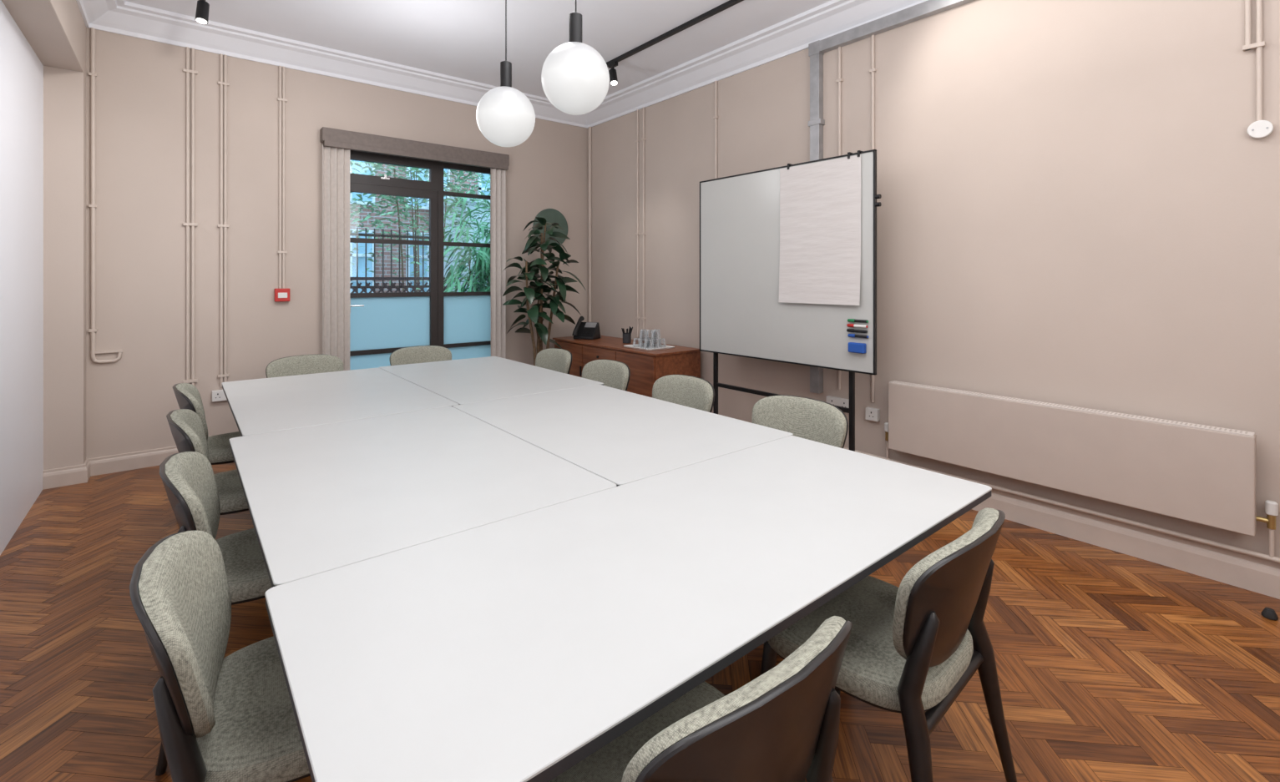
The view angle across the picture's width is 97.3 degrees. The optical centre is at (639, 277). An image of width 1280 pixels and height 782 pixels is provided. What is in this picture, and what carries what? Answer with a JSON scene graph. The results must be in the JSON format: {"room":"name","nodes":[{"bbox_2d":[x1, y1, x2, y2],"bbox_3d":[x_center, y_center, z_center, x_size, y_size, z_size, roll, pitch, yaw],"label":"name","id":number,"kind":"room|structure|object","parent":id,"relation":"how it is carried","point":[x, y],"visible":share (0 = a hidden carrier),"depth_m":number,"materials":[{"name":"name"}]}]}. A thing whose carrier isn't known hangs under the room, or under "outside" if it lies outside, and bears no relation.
{"room":"meeting room","nodes":[
{"label":"meeting room","id":0,"kind":"room"},
{"bbox_2d":[0,0,43,555],"bbox_3d":[-1.919,-0.005,1.060,0.200,2.870,7.270,0,0,-39],"label":"wall","id":1,"kind":"structure","parent":0,"point":[21,69],"depth_m":3.27,"materials":[{"name":"white paint"}]},
{"bbox_2d":[43,65,86,470],"bbox_3d":[-4.018,-0.005,3.942,0.195,2.870,0.150,0,0,-39],"label":"pier","id":2,"kind":"object","parent":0,"point":[64,90],"visible":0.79,"depth_m":3.88,"materials":[{"name":"paint"}]},
{"bbox_2d":[86,27,587,459],"bbox_3d":[-2.542,-0.275,5.407,4.735,3.410,0.250,0,0,-39],"label":"wall","id":3,"kind":"structure","parent":0,"point":[140,84],"depth_m":4.56,"materials":[{"name":"paint"}]},
{"bbox_2d":[88,27,122,364],"bbox_3d":[-3.902,-0.591,4.118,0.182,2.428,0.028,0,0,-39],"label":"conduit","id":4,"kind":"object","parent":3,"relation":"attached to","point":[92,73],"visible":1,"depth_m":4.07,"materials":[{"name":"metal"}]},
{"bbox_2d":[42,445,178,490],"bbox_3d":[-3.426,1.367,4.411,1.705,0.125,0.172,0,0,-39],"label":"baseboard","id":5,"kind":"structure","parent":3,"relation":"attached to","point":[136,460],"depth_m":4.11,"materials":[{"name":"paint"}]},
{"bbox_2d":[182,46,197,386],"bbox_3d":[-3.529,-0.463,4.423,0.090,2.685,0.028,0,0,-39],"label":"conduit","id":6,"kind":"object","parent":3,"relation":"attached to","point":[188,71],"visible":0.94,"depth_m":4.41,"materials":[{"name":"metal"}]},
{"bbox_2d":[212,389,227,402],"bbox_3d":[-3.363,0.947,4.551,0.150,0.086,0.036,0,0,-39],"label":"wall socket","id":7,"kind":"object","parent":3,"relation":"attached to","point":[219,395],"visible":0.49,"depth_m":4.52,"materials":[{"name":"white plastic"}]},
{"bbox_2d":[217,53,229,387],"bbox_3d":[-3.367,-0.463,4.556,0.075,2.685,0.028,0,0,-39],"label":"conduit","id":8,"kind":"object","parent":3,"relation":"attached to","point":[220,82],"visible":0.97,"depth_m":4.54,"materials":[{"name":"metal"}]},
{"bbox_2d":[274,288,289,301],"bbox_3d":[-3.047,0.145,4.801,0.110,0.110,0.049,0,0,-39],"label":"fire alarm call point","id":9,"kind":"object","parent":3,"relation":"attached to","point":[280,295],"visible":1,"depth_m":4.78,"materials":[{"name":"red plastic"}]},
{"bbox_2d":[277,65,287,288],"bbox_3d":[-3.055,-0.858,4.811,0.070,1.895,0.028,0,0,-39],"label":"conduit","id":10,"kind":"object","parent":3,"relation":"attached to","point":[281,98],"visible":1,"depth_m":4.81,"materials":[{"name":"metal"}]},
{"bbox_2d":[349,150,490,359],"bbox_3d":[-2.238,0.115,5.671,1.710,2.630,0.085,0,0,-39],"label":"window","id":11,"kind":"structure","parent":3,"relation":"in","point":[463,318],"depth_m":5.91,"materials":[{"name":"metal"}]},
{"bbox_2d":[349,182,437,370],"bbox_3d":[-2.456,0.250,5.464,0.990,2.280,0.109,0,0,-39],"label":"door","id":12,"kind":"structure","parent":11,"relation":"attached to","point":[381,324],"depth_m":5.53,"materials":[{"name":"metal"}]},
{"bbox_2d":[319,126,509,370],"bbox_3d":[-2.115,0.025,5.512,1.770,2.690,0.123,0,0,-39],"label":"curtain","id":13,"kind":"object","parent":11,"relation":"attached to","point":[337,144],"visible":0.86,"depth_m":5.08,"materials":[{"name":"fabric"}]},
{"bbox_2d":[532,208,568,245],"bbox_3d":[-1.022,-0.570,6.467,0.450,0.450,0.029,0,0,-39],"label":"round wall mirror","id":14,"kind":"object","parent":3,"relation":"attached to","point":[551,215],"visible":0.66,"depth_m":6.48,"materials":[{"name":"mirror"}]},
{"bbox_2d":[125,0,831,98],"bbox_3d":[-0.101,-2.030,2.578,4.935,0.100,7.720,0,0,-39],"label":"ceiling","id":15,"kind":"structure","parent":0,"point":[465,39],"depth_m":4.45,"materials":[{"name":"paint"}]},
{"bbox_2d":[1,0,86,76],"bbox_3d":[-1.843,-1.710,1.122,0.395,0.540,7.270,0,0,-39],"label":"beam","id":16,"kind":"structure","parent":15,"relation":"attached to","point":[55,30],"depth_m":3.39,"materials":[{"name":"paint"}]},
{"bbox_2d":[475,0,535,146],"bbox_3d":[-0.708,-1.337,2.980,0.304,1.284,0.304,0,0,-39],"label":"pendant lamp","id":17,"kind":"object","parent":15,"relation":"hanging from","point":[505,116],"visible":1,"depth_m":2.88,"materials":[{"name":"white glass"}]},
{"bbox_2d":[541,0,609,115],"bbox_3d":[-0.288,-1.358,2.528,0.304,1.242,0.304,0,0,-39],"label":"pendant lamp","id":18,"kind":"object","parent":15,"relation":"hanging from","point":[575,77],"visible":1,"depth_m":2.43,"materials":[{"name":"white glass"}]},
{"bbox_2d":[606,0,743,66],"bbox_3d":[1.241,-1.964,3.306,0.035,0.029,5.150,0,0,-39],"label":"ceiling track","id":19,"kind":"object","parent":15,"relation":"attached to","point":[730,3],"visible":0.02,"depth_m":4.45,"materials":[{"name":"black metal"}]},
{"bbox_2d":[608,61,617,86],"bbox_3d":[-0.242,-1.849,5.120,0.072,0.197,0.115,0,0,-17],"label":"track spotlight","id":20,"kind":"object","parent":19,"relation":"attached to","point":[613,75],"visible":1,"depth_m":5.10,"materials":[{"name":"black metal"}]},
{"bbox_3d":[-1.544,-1.964,2.083,0.035,0.029,4.780,0,0,-39],"label":"ceiling track","id":21,"kind":"object","parent":15,"relation":"attached to","visible":0},
{"bbox_2d":[194,0,209,24],"bbox_3d":[-3.006,-1.850,3.871,0.080,0.195,0.100,0,0,-39],"label":"track spotlight","id":22,"kind":"object","parent":21,"relation":"attached to","point":[203,7],"visible":1,"depth_m":3.85,"materials":[{"name":"black metal"}]},
{"bbox_2d":[0,462,1279,781],"bbox_3d":[-0.161,1.431,2.651,4.535,0.002,7.510,0,0,-39],"label":"floor","id":23,"kind":"structure","parent":0,"point":[1112,666],"depth_m":2.07,"materials":[{"name":"brown wood"}]},
{"bbox_2d":[172,383,241,465],"bbox_3d":[-2.391,1.019,3.315,0.552,0.826,0.554,0,0,-39],"label":"chair","id":24,"kind":"object","parent":23,"relation":"on","point":[188,397],"visible":0.33,"depth_m":3.11,"materials":[{"name":"fabric"}]},
{"bbox_2d":[166,409,248,516],"bbox_3d":[-1.872,1.019,2.655,0.552,0.826,0.554,0,0,-38],"label":"chair","id":25,"kind":"object","parent":23,"relation":"on","point":[187,430],"visible":0.34,"depth_m":2.46,"materials":[{"name":"fabric"}]},
{"bbox_2d":[155,451,272,776],"bbox_3d":[-1.333,1.019,1.988,0.552,0.826,0.554,0,0,-35],"label":"chair","id":26,"kind":"object","parent":23,"relation":"on","point":[188,478],"visible":0.44,"depth_m":1.84,"materials":[{"name":"fabric"}]},
{"bbox_2d":[129,531,310,781],"bbox_3d":[-0.832,1.019,1.335,0.552,0.826,0.554,0,0,-32],"label":"chair","id":27,"kind":"object","parent":23,"relation":"on","point":[230,719],"visible":0.63,"depth_m":1.17,"materials":[{"name":"fabric"}]},
{"bbox_2d":[265,354,343,378],"bbox_3d":[-2.467,1.019,4.234,0.554,0.826,0.552,0,0,-42],"label":"chair","id":28,"kind":"object","parent":23,"relation":"on","point":[316,363],"visible":0.16,"depth_m":4.38,"materials":[{"name":"fabric"}]},
{"bbox_2d":[221,368,458,436],"bbox_3d":[-1.889,1.062,3.426,0.978,0.735,1.642,0,0,-39],"label":"meeting table","id":29,"kind":"object","parent":23,"relation":"on","point":[281,403],"visible":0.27,"depth_m":3.25,"materials":[{"name":"laminate"}]},
{"bbox_2d":[389,345,451,365],"bbox_3d":[-1.810,1.019,4.809,0.554,0.826,0.552,0,0,-37],"label":"chair","id":30,"kind":"object","parent":23,"relation":"on","point":[419,354],"visible":0.18,"depth_m":4.96,"materials":[{"name":"fabric"}]},
{"bbox_2d":[229,406,616,587],"bbox_3d":[-0.926,1.062,2.166,0.975,0.735,1.511,0,0,-39],"label":"meeting table","id":31,"kind":"object","parent":23,"relation":"on","point":[320,498],"visible":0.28,"depth_m":1.90,"materials":[{"name":"laminate"}]},
{"bbox_2d":[378,356,603,404],"bbox_3d":[-1.137,1.062,4.057,0.975,0.735,1.676,0,0,-39],"label":"meeting table","id":32,"kind":"object","parent":23,"relation":"on","point":[461,381],"visible":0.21,"depth_m":3.89,"materials":[{"name":"laminate"}]},
{"bbox_2d":[502,217,585,365],"bbox_3d":[-1.023,0.405,5.857,0.882,2.050,0.632,0,0,-39],"label":"rubber plant","id":33,"kind":"object","parent":23,"relation":"on","point":[536,289],"visible":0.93,"depth_m":5.80,"materials":[{"name":"green plant"}]},
{"bbox_2d":[535,348,571,374],"bbox_3d":[-0.870,1.019,4.636,0.552,0.826,0.554,0,0,-39],"label":"chair","id":34,"kind":"object","parent":23,"relation":"on","point":[553,359],"visible":0.28,"depth_m":4.76,"materials":[{"name":"fabric"}]},
{"bbox_2d":[581,359,630,391],"bbox_3d":[-0.388,1.019,3.959,0.552,0.826,0.554,0,0,-40],"label":"chair","id":35,"kind":"object","parent":23,"relation":"on","point":[614,374],"visible":0.21,"depth_m":4.07,"materials":[{"name":"fabric"}]},
{"bbox_2d":[452,384,793,486],"bbox_3d":[-0.166,1.062,2.787,0.979,0.735,1.511,0,0,-39],"label":"meeting table","id":36,"kind":"object","parent":23,"relation":"on","point":[619,437],"visible":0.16,"depth_m":2.57,"materials":[{"name":"laminate"}]},
{"bbox_2d":[552,335,701,397],"bbox_3d":[-0.198,1.046,5.746,0.585,0.768,1.750,0,0,-39],"label":"sideboard","id":37,"kind":"object","parent":23,"relation":"on","point":[646,367],"visible":0.35,"depth_m":5.20,"materials":[{"name":"brown wood"}]},
{"bbox_2d":[571,316,600,339],"bbox_3d":[-0.586,0.541,6.115,0.240,0.242,0.253,0,0,21],"label":"desk phone","id":38,"kind":"object","parent":37,"relation":"on","point":[583,331],"visible":1,"depth_m":6.10,"materials":[{"name":"black plastic"}]},
{"bbox_2d":[621,326,632,343],"bbox_3d":[-0.125,0.579,5.722,0.113,0.166,0.105,0,0,-23],"label":"pen holder","id":39,"kind":"object","parent":37,"relation":"on","point":[626,336],"visible":1,"depth_m":5.69,"materials":[{"name":"black metal"}]},
{"bbox_2d":[623,343,674,350],"bbox_3d":[0.085,0.655,5.364,0.340,0.012,0.400,0,0,-39],"label":"serving tray","id":40,"kind":"object","parent":37,"relation":"on","point":[649,345],"visible":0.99,"depth_m":5.38,"materials":[{"name":"white plastic"}]},
{"bbox_2d":[265,435,991,781],"bbox_3d":[0.168,1.062,1.564,1.948,0.735,0.798,0,0,-39],"label":"meeting table","id":41,"kind":"object","parent":23,"relation":"on","point":[517,649],"visible":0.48,"depth_m":1.20,"materials":[{"name":"laminate"}]},
{"bbox_2d":[652,374,714,412],"bbox_3d":[0.113,1.019,3.306,0.552,0.826,0.554,0,0,-37],"label":"chair","id":42,"kind":"object","parent":23,"relation":"on","point":[695,392],"visible":0.25,"depth_m":3.42,"materials":[{"name":"fabric"}]},
{"bbox_2d":[549,616,852,781],"bbox_3d":[0.075,1.019,1.069,0.554,0.826,0.552,0,0,-39],"label":"chair","id":43,"kind":"object","parent":23,"relation":"on","point":[782,726],"visible":0.88,"depth_m":0.86,"materials":[{"name":"fabric"}]},
{"bbox_2d":[699,149,881,451],"bbox_3d":[1.045,0.302,4.229,0.490,2.254,1.602,0,0,-39],"label":"whiteboard","id":44,"kind":"object","parent":23,"relation":"on","point":[741,314],"visible":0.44,"depth_m":4.31,"materials":[{"name":"ceramic"}]},
{"bbox_2d":[778,154,860,305],"bbox_3d":[1.231,-0.312,3.917,0.022,0.985,0.641,0,0,-39],"label":"paper","id":45,"kind":"object","parent":44,"relation":"attached to","point":[820,202],"visible":1,"depth_m":3.90,"materials":[{"name":"white paper"}]},
{"bbox_2d":[846,328,867,333],"bbox_3d":[1.422,0.348,3.694,0.022,0.023,0.140,0,0,-39],"label":"marker pen","id":46,"kind":"object","parent":44,"relation":"attached to","point":[847,330],"visible":1,"depth_m":3.69,"materials":[{"name":"black plastic"}]},
{"bbox_2d":[846,323,867,328],"bbox_3d":[1.423,0.315,3.692,0.022,0.023,0.140,0,0,-39],"label":"marker pen","id":47,"kind":"object","parent":44,"relation":"attached to","point":[847,325],"visible":1,"depth_m":3.69,"materials":[{"name":"white plastic"}]},
{"bbox_2d":[848,342,866,354],"bbox_3d":[1.420,0.458,3.688,0.036,0.065,0.115,0,0,-39],"label":"eraser","id":48,"kind":"object","parent":44,"relation":"attached to","point":[854,347],"visible":1,"depth_m":3.67,"materials":[{"name":"blue plastic"}]},
{"bbox_2d":[847,318,868,323],"bbox_3d":[1.425,0.282,3.689,0.022,0.023,0.140,0,0,-39],"label":"marker pen","id":49,"kind":"object","parent":44,"relation":"attached to","point":[848,320],"visible":1,"depth_m":3.68,"materials":[{"name":"green plastic"}]},
{"bbox_2d":[847,333,869,338],"bbox_3d":[1.427,0.381,3.687,0.022,0.023,0.140,0,0,-39],"label":"marker pen","id":50,"kind":"object","parent":44,"relation":"attached to","point":[848,335],"visible":1,"depth_m":3.68,"materials":[{"name":"blue plastic"}]},
{"bbox_2d":[751,394,848,448],"bbox_3d":[0.644,1.019,2.672,0.552,0.826,0.554,0,0,-41],"label":"chair","id":51,"kind":"object","parent":23,"relation":"on","point":[807,418],"visible":0.25,"depth_m":2.78,"materials":[{"name":"fabric"}]},
{"bbox_2d":[759,507,1016,781],"bbox_3d":[0.665,1.019,1.552,0.554,0.826,0.552,0,0,-42],"label":"chair","id":52,"kind":"object","parent":23,"relation":"on","point":[913,648],"visible":0.88,"depth_m":1.36,"materials":[{"name":"fabric"}]},
{"bbox_2d":[1260,607,1278,620],"bbox_3d":[2.648,1.411,2.370,0.048,0.036,0.048,0,0,-39],"label":"door stop","id":53,"kind":"object","parent":23,"relation":"on","point":[1267,613],"visible":1,"depth_m":2.36,"materials":[{"name":"black rubber"}]},
{"bbox_2d":[587,0,1279,557],"bbox_3d":[1.732,-0.275,4.075,0.200,3.410,7.720,0,0,-39],"label":"wall","id":54,"kind":"structure","parent":0,"point":[1080,207],"depth_m":3.26,"materials":[{"name":"paint"}]},
{"bbox_2d":[75,0,927,128],"bbox_3d":[-0.010,-1.893,2.620,4.340,0.175,7.270,0,0,-39],"label":"crown molding","id":55,"kind":"structure","parent":54,"relation":"attached to","point":[794,34],"depth_m":4.73,"materials":[{"name":"paint"}]},
{"bbox_2d":[588,126,591,322],"bbox_3d":[-0.598,-0.287,6.743,0.036,3.035,0.034,0,0,-39],"label":"conduit","id":56,"kind":"object","parent":54,"relation":"attached to","point":[589,128],"visible":0.66,"depth_m":6.73,"materials":[{"name":"metal"}]},
{"bbox_2d":[635,107,646,337],"bbox_3d":[0.007,-0.588,6.010,0.028,2.435,0.145,0,0,-39],"label":"conduit","id":57,"kind":"object","parent":54,"relation":"attached to","point":[644,139],"visible":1,"depth_m":5.97,"materials":[{"name":"metal"}]},
{"bbox_2d":[713,80,718,178],"bbox_3d":[0.697,-0.287,5.166,0.028,3.035,0.045,0,0,-39],"label":"conduit","id":58,"kind":"object","parent":54,"relation":"attached to","point":[715,117],"visible":0.34,"depth_m":5.16,"materials":[{"name":"metal"}]},
{"bbox_2d":[826,395,849,408],"bbox_3d":[1.482,0.937,4.194,0.036,0.086,0.200,0,0,-39],"label":"wall socket","id":59,"kind":"object","parent":54,"relation":"attached to","point":[834,401],"visible":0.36,"depth_m":4.18,"materials":[{"name":"white plastic"}]},
{"bbox_2d":[835,46,843,389],"bbox_3d":[1.487,-0.487,4.198,0.028,2.635,0.045,0,0,-39],"label":"conduit","id":60,"kind":"object","parent":54,"relation":"attached to","point":[839,80],"visible":0.32,"depth_m":4.19,"materials":[{"name":"metal"}]},
{"bbox_2d":[865,407,880,421],"bbox_3d":[1.647,0.967,3.993,0.036,0.086,0.090,0,0,-39],"label":"wall socket","id":61,"kind":"object","parent":54,"relation":"attached to","point":[872,414],"visible":1,"depth_m":3.97,"materials":[{"name":"white plastic"}]},
{"bbox_2d":[869,35,876,402],"bbox_3d":[1.652,-0.463,3.997,0.028,2.685,0.045,0,0,-39],"label":"conduit","id":62,"kind":"object","parent":54,"relation":"attached to","point":[872,70],"visible":0.47,"depth_m":3.99,"materials":[{"name":"metal"}]},
{"bbox_2d":[808,0,975,394],"bbox_3d":[2.629,-0.463,2.768,0.062,2.686,4.140,0,0,-39],"label":"conduit","id":63,"kind":"object","parent":54,"relation":"attached to","point":[817,49],"visible":0.72,"depth_m":4.26,"materials":[{"name":"metal"}]},
{"bbox_2d":[843,447,1279,563],"bbox_3d":[2.446,1.255,2.980,0.023,0.024,4.680,0,0,-39],"label":"pipe","id":64,"kind":"object","parent":54,"relation":"attached to","point":[1216,544],"visible":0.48,"depth_m":2.93,"materials":[{"name":"metal"}]},
{"bbox_2d":[888,380,1256,536],"bbox_3d":[2.247,0.925,3.185,0.130,0.450,1.670,0,0,-39],"label":"radiator","id":65,"kind":"object","parent":54,"relation":"attached to","point":[1201,474],"visible":1,"depth_m":2.95,"materials":[{"name":"metal"}]},
{"bbox_2d":[884,422,889,459],"bbox_3d":[1.716,1.125,3.875,0.040,0.250,0.070,0,0,-39],"label":"radiator valve","id":66,"kind":"object","parent":65,"relation":"attached to","point":[886,424],"visible":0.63,"depth_m":3.88,"materials":[{"name":"gold metal"}]},
{"bbox_2d":[889,380,1254,436],"bbox_3d":[2.229,0.702,3.171,0.080,0.005,1.660,0,0,-39],"label":"grille","id":67,"kind":"object","parent":65,"relation":"attached to","point":[1204,429],"depth_m":2.99,"materials":[{"name":"beige metal"}]},
{"bbox_2d":[1256,500,1278,557],"bbox_3d":[2.813,1.125,2.531,0.040,0.250,0.070,0,0,-39],"label":"radiator valve","id":68,"kind":"object","parent":65,"relation":"attached to","point":[1271,507],"visible":0.91,"depth_m":2.51,"materials":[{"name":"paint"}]},
{"bbox_2d":[971,489,1279,599],"bbox_3d":[1.659,1.350,3.983,0.030,0.160,7.270,0,0,-39],"label":"baseboard","id":69,"kind":"structure","parent":54,"relation":"attached to","point":[1261,576],"depth_m":2.86,"materials":[{"name":"paint"}]},
{"bbox_2d":[1242,0,1265,121],"bbox_3d":[2.808,-1.252,2.578,0.028,1.105,0.070,0,0,-39],"label":"conduit","id":70,"kind":"object","parent":54,"relation":"attached to","point":[1259,44],"visible":1,"depth_m":2.56,"materials":[{"name":"metal"}]},
{"bbox_2d":[1247,120,1273,138],"bbox_3d":[2.819,-0.675,2.562,0.032,0.080,0.080,0,0,-39],"label":"cover plate","id":71,"kind":"object","parent":54,"relation":"attached to","point":[1260,129],"visible":1,"depth_m":2.55,"materials":[{"name":"white plastic"}]},
{"label":"outside","id":72,"kind":"structure","parent":0,"visible":0},
{"bbox_3d":[-5.738,1.490,13.345,24.000,0.080,16.070,0,0,-39],"label":"ground","id":73,"kind":"structure","parent":72,"visible":0},
{"bbox_2d":[349,227,429,292],"bbox_3d":[-3.628,0.415,6.850,2.450,2.070,0.030,0,0,-39],"label":"iron railing","id":74,"kind":"object","parent":73,"relation":"on","point":[356,234],"visible":0.16,"depth_m":7.18,"materials":[{"name":"metal"}]},
{"bbox_2d":[349,277,447,293],"bbox_3d":[-3.881,0.720,6.514,3.433,1.460,0.040,0,0,-39],"label":"lattice panel","id":75,"kind":"object","parent":73,"relation":"on","point":[351,278],"visible":0.08,"depth_m":7.09,"materials":[{"name":"black metal"}]},
{"bbox_2d":[349,160,490,293],"bbox_3d":[-5.712,-3.050,11.733,18.000,9.000,0.600,0,0,-39],"label":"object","id":76,"kind":"structure","parent":73,"relation":"on","point":[370,265],"depth_m":11.81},
{"bbox_2d":[349,160,490,292],"bbox_3d":[-2.974,-1.164,9.683,5.136,5.230,2.445,0,0,-41],"label":"tree","id":77,"kind":"object","parent":73,"relation":"on","point":[377,166],"visible":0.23,"depth_m":9.00,"materials":[{"name":"green plant"}]},
{"bbox_2d":[422,172,490,292],"bbox_3d":[-1.865,0.002,7.249,1.844,2.898,1.274,0,0,-39],"label":"bamboo plant","id":78,"kind":"object","parent":73,"relation":"on","point":[481,268],"visible":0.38,"depth_m":7.02,"materials":[{"name":"green plant"}]},
{"bbox_2d":[443,197,490,292],"bbox_3d":[-2.288,-0.085,12.916,4.400,3.070,1.900,0,0,-39],"label":"outbuilding","id":79,"kind":"structure","parent":73,"relation":"on","point":[471,207],"depth_m":11.17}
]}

